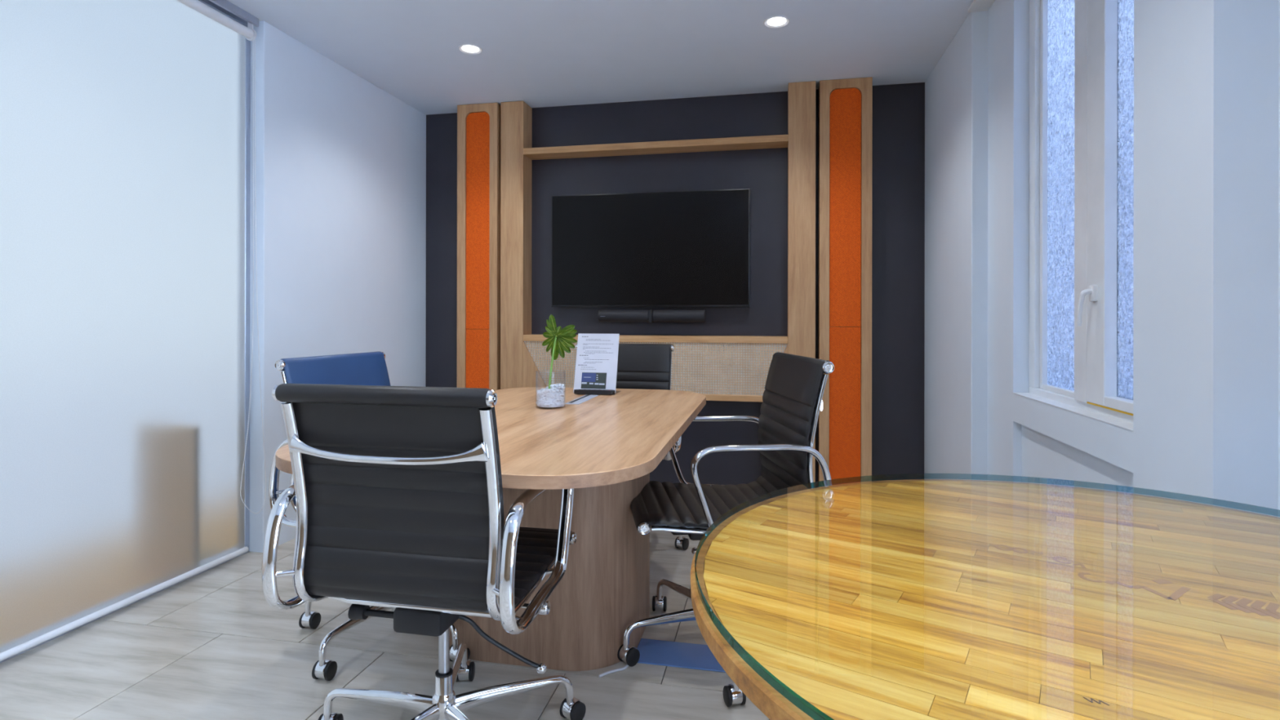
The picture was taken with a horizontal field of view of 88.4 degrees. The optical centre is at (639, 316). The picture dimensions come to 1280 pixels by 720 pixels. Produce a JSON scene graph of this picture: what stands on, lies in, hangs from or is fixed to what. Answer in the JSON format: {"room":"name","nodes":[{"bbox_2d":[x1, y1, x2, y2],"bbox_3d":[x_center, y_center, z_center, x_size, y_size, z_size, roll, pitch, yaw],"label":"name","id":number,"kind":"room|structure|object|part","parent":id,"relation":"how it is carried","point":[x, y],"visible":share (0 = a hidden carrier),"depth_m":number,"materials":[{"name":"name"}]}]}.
{"room":"office","nodes":[
{"label":"office","id":0,"kind":"room"},
{"bbox_2d":[248,21,426,552],"bbox_3d":[-1.675,-0.139,3.789,0.143,2.481,1.457,0,0,12],"label":"wall","id":1,"kind":"structure","parent":0,"point":[340,159],"depth_m":3.49,"materials":[{"name":"white paint"}]},
{"bbox_2d":[0,1,250,662],"bbox_3d":[-2.271,-0.140,0.999,0.050,2.481,4.250,0,0,12],"label":"door frame","id":2,"kind":"structure","parent":1,"relation":"in","point":[247,111],"depth_m":3.06,"materials":[{"name":"metal"}]},
{"bbox_2d":[0,0,266,661],"bbox_3d":[-2.203,-0.151,1.022,0.099,2.446,4.129,0,0,12],"label":"frosted glass partition","id":3,"kind":"object","parent":2,"relation":"attached to","point":[122,451],"visible":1,"depth_m":2.41,"materials":[{"name":"white glass"}]},
{"bbox_3d":[-1.760,-0.193,2.978,0.063,2.175,0.117,0,0,12],"label":"bead chain","id":4,"kind":"part","parent":3,"relation":"part of","materials":[{"name":"white plastic"}]},
{"bbox_3d":[-1.850,-0.136,3.066,0.050,2.395,0.030,0,0,12],"label":"post","id":5,"kind":"part","parent":2,"relation":"part of","materials":[{"name":"metal"}]},
{"bbox_2d":[198,0,258,26],"bbox_3d":[-2.213,-1.362,0.977,0.059,0.037,4.230,0,0,12],"label":"trim","id":6,"kind":"structure","parent":1,"relation":"attached to","point":[225,7],"depth_m":2.92,"materials":[{"name":"metal"}]},
{"bbox_2d":[0,528,769,719],"bbox_3d":[-0.386,1.139,1.373,3.700,0.080,5.977,0,0,12],"label":"floor","id":7,"kind":"structure","parent":0,"point":[210,645],"depth_m":2.06,"materials":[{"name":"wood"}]},
{"bbox_2d":[268,351,470,680],"bbox_3d":[-0.846,0.617,2.285,0.689,0.962,0.674,0,0,17],"label":"office chair","id":8,"kind":"object","parent":7,"relation":"on","point":[370,368],"visible":0.21,"depth_m":2.23,"materials":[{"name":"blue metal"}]},
{"bbox_3d":[-0.975,0.519,2.042,0.424,0.288,0.033,0,0,17],"label":"armrest","id":9,"kind":"part","parent":8,"relation":"part of","materials":[{"name":"silver metal"}]},
{"bbox_3d":[-0.910,0.417,2.071,0.534,0.482,0.028,0,0,17],"label":"rail","id":10,"kind":"part","parent":8,"relation":"part of","materials":[{"name":"silver metal"}]},
{"bbox_3d":[-1.016,0.993,2.302,0.324,0.080,0.023,0,0,4],"label":"leg","id":11,"kind":"part","parent":8,"relation":"part of","materials":[{"name":"silver metal"}]},
{"bbox_3d":[-1.054,0.388,2.355,0.082,0.476,0.492,0,0,17],"label":"backrest","id":12,"kind":"part","parent":8,"relation":"part of","materials":[{"name":"blue leather"}]},
{"bbox_3d":[-0.903,0.993,2.125,0.023,0.080,0.324,0,0,22],"label":"leg","id":13,"kind":"part","parent":8,"relation":"part of","materials":[{"name":"silver metal"}]},
{"bbox_3d":[-0.701,0.993,2.178,0.324,0.080,0.023,0,0,40],"label":"leg","id":14,"kind":"part","parent":8,"relation":"part of","materials":[{"name":"silver metal"}]},
{"bbox_2d":[262,383,586,719],"bbox_3d":[-0.516,0.622,1.668,0.671,0.954,0.689,0,0,12],"label":"office chair","id":15,"kind":"object","parent":7,"relation":"on","point":[397,491],"visible":0.98,"depth_m":1.44,"materials":[{"name":"black leather"}]},
{"bbox_3d":[-0.775,0.528,1.645,0.033,0.288,0.424,0,0,12],"label":"armrest","id":16,"kind":"part","parent":15,"relation":"part of","materials":[{"name":"silver metal"}]},
{"bbox_3d":[-0.719,0.426,1.688,0.028,0.482,0.534,0,0,12],"label":"rail","id":17,"kind":"part","parent":15,"relation":"part of","materials":[{"name":"silver metal"}]},
{"bbox_3d":[-0.627,0.710,1.575,0.138,0.038,0.038,0,0,12],"label":"tension knob","id":18,"kind":"part","parent":15,"relation":"part of","materials":[{"name":"black plastic"}]},
{"bbox_3d":[-0.666,0.993,1.685,0.324,0.080,0.023,0,0,12],"label":"leg","id":19,"kind":"part","parent":15,"relation":"part of","materials":[{"name":"silver metal"}]},
{"bbox_3d":[-0.535,0.397,1.427,0.492,0.476,0.082,0,0,12],"label":"backrest","id":20,"kind":"part","parent":15,"relation":"part of","materials":[{"name":"black leather"}]},
{"bbox_3d":[-0.579,0.993,1.494,0.023,0.080,0.324,0,0,30],"label":"leg","id":21,"kind":"part","parent":15,"relation":"part of","materials":[{"name":"silver metal"}]},
{"bbox_3d":[-0.482,0.631,1.693,0.492,0.044,0.477,0,0,12],"label":"seat","id":22,"kind":"part","parent":15,"relation":"part of","materials":[{"name":"black leather"}]},
{"bbox_3d":[-0.371,0.994,1.518,0.023,0.080,0.324,0,0,-42],"label":"leg","id":23,"kind":"part","parent":15,"relation":"part of","materials":[{"name":"silver metal"}]},
{"bbox_3d":[-0.511,0.994,1.826,0.023,0.080,0.324,0,0,-6],"label":"leg","id":24,"kind":"part","parent":15,"relation":"part of","materials":[{"name":"silver metal"}]},
{"bbox_3d":[-0.348,0.799,1.620,0.202,0.157,0.014,0,0,-13],"label":"height lever","id":25,"kind":"part","parent":15,"relation":"part of","materials":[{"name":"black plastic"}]},
{"bbox_3d":[-0.329,0.994,1.723,0.324,0.080,0.023,0,0,-24],"label":"leg","id":26,"kind":"part","parent":15,"relation":"part of","materials":[{"name":"silver metal"}]},
{"bbox_3d":[-0.265,0.426,1.595,0.028,0.482,0.534,0,0,12],"label":"rail","id":27,"kind":"part","parent":15,"relation":"part of","materials":[{"name":"silver metal"}]},
{"bbox_3d":[-0.330,0.731,1.672,0.205,0.034,0.034,0,0,12],"label":"tilt lock knob","id":28,"kind":"part","parent":15,"relation":"part of","materials":[{"name":"silver metal"}]},
{"bbox_3d":[-0.230,0.529,1.534,0.033,0.288,0.424,0,0,12],"label":"armrest","id":29,"kind":"part","parent":15,"relation":"part of","materials":[{"name":"silver metal"}]},
{"bbox_2d":[457,102,501,390],"bbox_3d":[-1.039,-0.139,4.324,0.278,2.475,0.153,0,0,12],"label":"panel column","id":30,"kind":"structure","parent":7,"relation":"on","point":[478,125],"depth_m":4.26,"materials":[{"name":"brown wood"}]},
{"bbox_3d":[-1.049,0.539,4.269,0.165,0.916,0.018,0,0,12],"label":"felt panel","id":31,"kind":"part","parent":30,"relation":"part of","materials":[{"name":"orange fabric"}]},
{"bbox_3d":[-1.047,-0.623,4.269,0.165,1.403,0.018,0,0,12],"label":"felt panel","id":32,"kind":"part","parent":30,"relation":"part of","materials":[{"name":"orange fabric"}]},
{"bbox_2d":[275,386,706,671],"bbox_3d":[-0.328,0.717,2.299,0.992,0.762,1.705,0,0,12],"label":"conference table","id":33,"kind":"object","parent":7,"relation":"on","point":[606,448],"visible":0.66,"depth_m":2.06,"materials":[{"name":"laminate"}]},
{"bbox_2d":[535,370,565,407],"bbox_3d":[-0.336,0.271,2.471,0.111,0.138,0.111,0,0,12],"label":"glass vase","id":34,"kind":"object","parent":33,"relation":"on","point":[553,397],"visible":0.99,"depth_m":2.43,"materials":[{"name":"clear glass"}]},
{"bbox_2d":[542,314,577,388],"bbox_3d":[-0.313,0.143,2.491,0.141,0.305,0.061,0,0,12],"label":"leaf","id":35,"kind":"object","parent":34,"relation":"in","point":[559,340],"visible":0.98,"depth_m":2.50,"materials":[{"name":"green plant"}]},
{"bbox_3d":[-0.331,0.183,2.488,0.009,0.223,0.050,0,0,32],"label":"stem","id":36,"kind":"part","parent":35,"relation":"part of","materials":[{"name":"green plant"}]},
{"bbox_3d":[-0.309,0.078,2.510,0.141,0.175,0.022,0,0,12],"label":"blade","id":37,"kind":"part","parent":35,"relation":"part of","materials":[{"name":"green plant"}]},
{"bbox_3d":[-0.236,0.340,2.705,0.058,0.004,0.297,0,0,12],"label":"cable plate","id":38,"kind":"part","parent":33,"relation":"part of","materials":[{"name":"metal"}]},
{"bbox_2d":[573,389,615,395],"bbox_3d":[-0.199,0.328,2.880,0.182,0.019,0.038,0,0,8],"label":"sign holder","id":39,"kind":"object","parent":33,"relation":"on","point":[608,392],"visible":1,"depth_m":2.86,"materials":[{"name":"black plastic"}]},
{"bbox_2d":[573,333,620,394],"bbox_3d":[-0.192,0.206,2.962,0.197,0.266,0.105,0,0,12],"label":"sign holder","id":40,"kind":"object","parent":33,"relation":"on","point":[597,354],"visible":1,"depth_m":2.95,"materials":[{"name":"white paper"}]},
{"bbox_2d":[598,664,628,677],"bbox_3d":[-0.075,1.095,2.037,0.118,0.010,0.021,0,0,-39],"label":"cable","id":41,"kind":"object","parent":7,"relation":"on","point":[626,666],"visible":0.95,"depth_m":2.03,"materials":[{"name":"white plastic"}]},
{"bbox_2d":[574,343,688,550],"bbox_3d":[-0.123,0.617,3.108,0.693,0.964,0.678,0,0,12],"label":"office chair","id":42,"kind":"object","parent":7,"relation":"on","point":[639,366],"visible":0.16,"depth_m":3.27,"materials":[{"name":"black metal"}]},
{"bbox_3d":[-0.089,0.387,3.295,0.492,0.476,0.082,0,0,12],"label":"backrest","id":43,"kind":"part","parent":42,"relation":"part of","materials":[{"name":"black leather"}]},
{"bbox_3d":[0.094,0.417,3.035,0.028,0.482,0.534,0,0,12],"label":"rail","id":44,"kind":"part","parent":42,"relation":"part of","materials":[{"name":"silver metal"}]},
{"bbox_3d":[0.150,0.519,3.078,0.033,0.288,0.424,0,0,12],"label":"armrest","id":45,"kind":"part","parent":42,"relation":"part of","materials":[{"name":"silver metal"}]},
{"bbox_2d":[500,80,815,482],"bbox_3d":[0.078,-0.137,4.096,1.955,2.475,0.153,0,0,12],"label":"wall surround","id":46,"kind":"object","parent":7,"relation":"on","point":[734,368],"visible":0.52,"depth_m":3.98,"materials":[{"name":"brown wood"}]},
{"bbox_3d":[-0.804,-0.139,4.276,0.154,2.475,0.153,0,0,12],"label":"post","id":47,"kind":"part","parent":46,"relation":"part of","materials":[{"name":"brown wood"}]},
{"bbox_2d":[523,134,788,159],"bbox_3d":[0.079,-1.053,4.097,1.646,0.040,0.152,0,0,12],"label":"shelf","id":48,"kind":"object","parent":46,"relation":"attached to","point":[775,141],"depth_m":4.05,"materials":[{"name":"brown wood"}]},
{"bbox_3d":[0.075,0.485,4.045,1.334,0.035,0.048,0,0,12],"label":"rail","id":49,"kind":"part","parent":46,"relation":"part of","materials":[{"name":"brown wood"}]},
{"bbox_3d":[0.960,-0.136,3.917,0.156,2.475,0.153,0,0,12],"label":"post","id":50,"kind":"part","parent":46,"relation":"part of","materials":[{"name":"brown wood"}]},
{"bbox_2d":[636,638,725,672],"bbox_3d":[0.509,1.098,2.063,1.063,0.004,0.154,0,0,12],"label":"floor mat","id":51,"kind":"object","parent":7,"relation":"on","point":[657,652],"visible":0.18,"depth_m":2.13,"materials":[{"name":"blue fabric"}]},
{"bbox_2d":[617,351,834,706],"bbox_3d":[0.270,0.616,2.175,0.696,0.969,0.672,0,0,-6],"label":"office chair","id":52,"kind":"object","parent":7,"relation":"on","point":[792,403],"visible":0.7,"depth_m":2.11,"materials":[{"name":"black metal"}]},
{"bbox_3d":[0.099,0.994,2.129,0.324,0.080,0.023,0,0,-18],"label":"leg","id":53,"kind":"part","parent":52,"relation":"part of","materials":[{"name":"silver metal"}]},
{"bbox_3d":[0.162,0.995,2.329,0.023,0.080,0.324,0,0,-36],"label":"leg","id":54,"kind":"part","parent":52,"relation":"part of","materials":[{"name":"silver metal"}]},
{"bbox_3d":[0.224,0.616,2.181,0.477,0.044,0.492,0,0,-6],"label":"seat","id":55,"kind":"part","parent":52,"relation":"part of","materials":[{"name":"black leather"}]},
{"bbox_3d":[0.302,0.514,2.468,0.424,0.288,0.033,0,0,-6],"label":"armrest","id":56,"kind":"part","parent":52,"relation":"part of","materials":[{"name":"silver metal"}]},
{"bbox_3d":[0.299,0.411,1.955,0.534,0.482,0.028,0,0,-6],"label":"rail","id":57,"kind":"part","parent":52,"relation":"part of","materials":[{"name":"silver metal"}]},
{"bbox_3d":[0.357,0.514,1.915,0.424,0.288,0.033,0,0,-6],"label":"armrest","id":58,"kind":"part","parent":52,"relation":"part of","materials":[{"name":"silver metal"}]},
{"bbox_3d":[0.494,0.382,2.208,0.082,0.476,0.492,0,0,-6],"label":"backrest","id":59,"kind":"part","parent":52,"relation":"part of","materials":[{"name":"black leather"}]},
{"bbox_2d":[817,76,872,487],"bbox_3d":[1.200,-0.136,3.868,0.291,2.475,0.153,0,0,12],"label":"panel column","id":60,"kind":"structure","parent":7,"relation":"on","point":[845,106],"depth_m":3.80,"materials":[{"name":"brown wood"}]},
{"bbox_3d":[1.187,0.529,3.813,0.174,0.942,0.018,0,0,12],"label":"felt panel","id":61,"kind":"part","parent":60,"relation":"part of","materials":[{"name":"orange fabric"}]},
{"bbox_3d":[1.189,-0.633,3.813,0.174,1.377,0.018,0,0,12],"label":"felt panel","id":62,"kind":"part","parent":60,"relation":"part of","materials":[{"name":"orange fabric"}]},
{"bbox_2d":[690,473,1279,719],"bbox_3d":[0.647,0.721,0.862,1.160,0.760,1.160,0,0,12],"label":"round table","id":63,"kind":"object","parent":7,"relation":"on","point":[923,596],"visible":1,"depth_m":0.83,"materials":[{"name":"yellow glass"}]},
{"bbox_2d":[226,0,973,115],"bbox_3d":[-0.381,-1.428,1.373,3.700,0.100,5.977,0,0,12],"label":"ceiling","id":64,"kind":"structure","parent":0,"point":[537,53],"depth_m":3.29,"materials":[{"name":"white paint"}]},
{"bbox_2d":[458,44,482,53],"bbox_3d":[-0.871,-1.375,3.379,0.119,0.006,0.119,0,0,12],"label":"recessed light","id":65,"kind":"object","parent":64,"relation":"in","point":[466,48],"visible":1,"depth_m":3.38,"materials":[{"name":"white plastic"}]},
{"bbox_2d":[764,15,789,27],"bbox_3d":[0.636,-1.373,3.061,0.119,0.006,0.119,0,0,12],"label":"recessed light","id":66,"kind":"object","parent":64,"relation":"in","point":[776,21],"visible":1,"depth_m":3.05,"materials":[{"name":"white plastic"}]},
{"bbox_2d":[425,82,924,488],"bbox_3d":[0.197,-0.136,4.223,3.700,2.481,0.140,0,0,12],"label":"wall","id":67,"kind":"structure","parent":0,"point":[898,138],"depth_m":4.08,"materials":[{"name":"grey paint"}]},
{"bbox_2d":[551,188,750,307],"bbox_3d":[0.055,-0.420,4.138,1.260,0.718,0.080,0,0,12],"label":"television","id":68,"kind":"object","parent":67,"relation":"attached to","point":[691,248],"visible":1,"depth_m":4.09,"materials":[{"name":"black plastic"}]},
{"bbox_2d":[597,309,706,323],"bbox_3d":[0.079,-0.004,4.093,0.666,0.080,0.159,0,0,12],"label":"bar","id":69,"kind":"object","parent":67,"relation":"attached to","point":[650,316],"visible":1,"depth_m":4.02,"materials":[{"name":"black plastic"}]},
{"bbox_2d":[924,0,1279,517],"bbox_3d":[1.237,-0.135,1.027,0.287,2.481,5.707,0,0,12],"label":"wall","id":70,"kind":"structure","parent":0,"point":[1206,292],"depth_m":1.65,"materials":[{"name":"white paint"}]},
{"bbox_2d":[968,0,995,12],"bbox_3d":[1.353,-1.367,2.180,0.084,0.015,1.532,0,0,12],"label":"trim","id":71,"kind":"structure","parent":70,"relation":"attached to","point":[976,5],"depth_m":2.88,"materials":[{"name":"white paint"}]},
{"bbox_2d":[1013,0,1133,431],"bbox_3d":[1.450,-0.518,2.161,0.122,1.640,0.889,0,0,12],"label":"window","id":72,"kind":"structure","parent":70,"relation":"in","point":[1081,204],"depth_m":2.12,"materials":[{"name":"white paint"}]},
{"bbox_3d":[1.522,-0.513,2.340,0.006,1.550,0.343,0,0,12],"label":"pane","id":73,"kind":"part","parent":72,"relation":"part of","materials":[{"name":"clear glass"}]},
{"bbox_3d":[1.417,0.300,2.167,0.057,0.004,0.887,0,0,12],"label":"sill","id":74,"kind":"part","parent":72,"relation":"part of","materials":[{"name":"white paint"}]},
{"bbox_3d":[1.387,-0.035,2.042,0.056,0.126,0.034,0,0,37],"label":"handle","id":75,"kind":"part","parent":72,"relation":"part of","materials":[{"name":"white plastic"}]},
{"bbox_3d":[1.406,0.253,1.875,0.063,0.030,0.195,0,0,12],"label":"sash rail","id":76,"kind":"part","parent":72,"relation":"part of","materials":[{"name":"white paint"}]},
{"bbox_3d":[1.412,-0.500,1.873,0.006,1.476,0.195,0,0,12],"label":"pane","id":77,"kind":"part","parent":72,"relation":"part of","materials":[{"name":"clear glass"}]}
]}

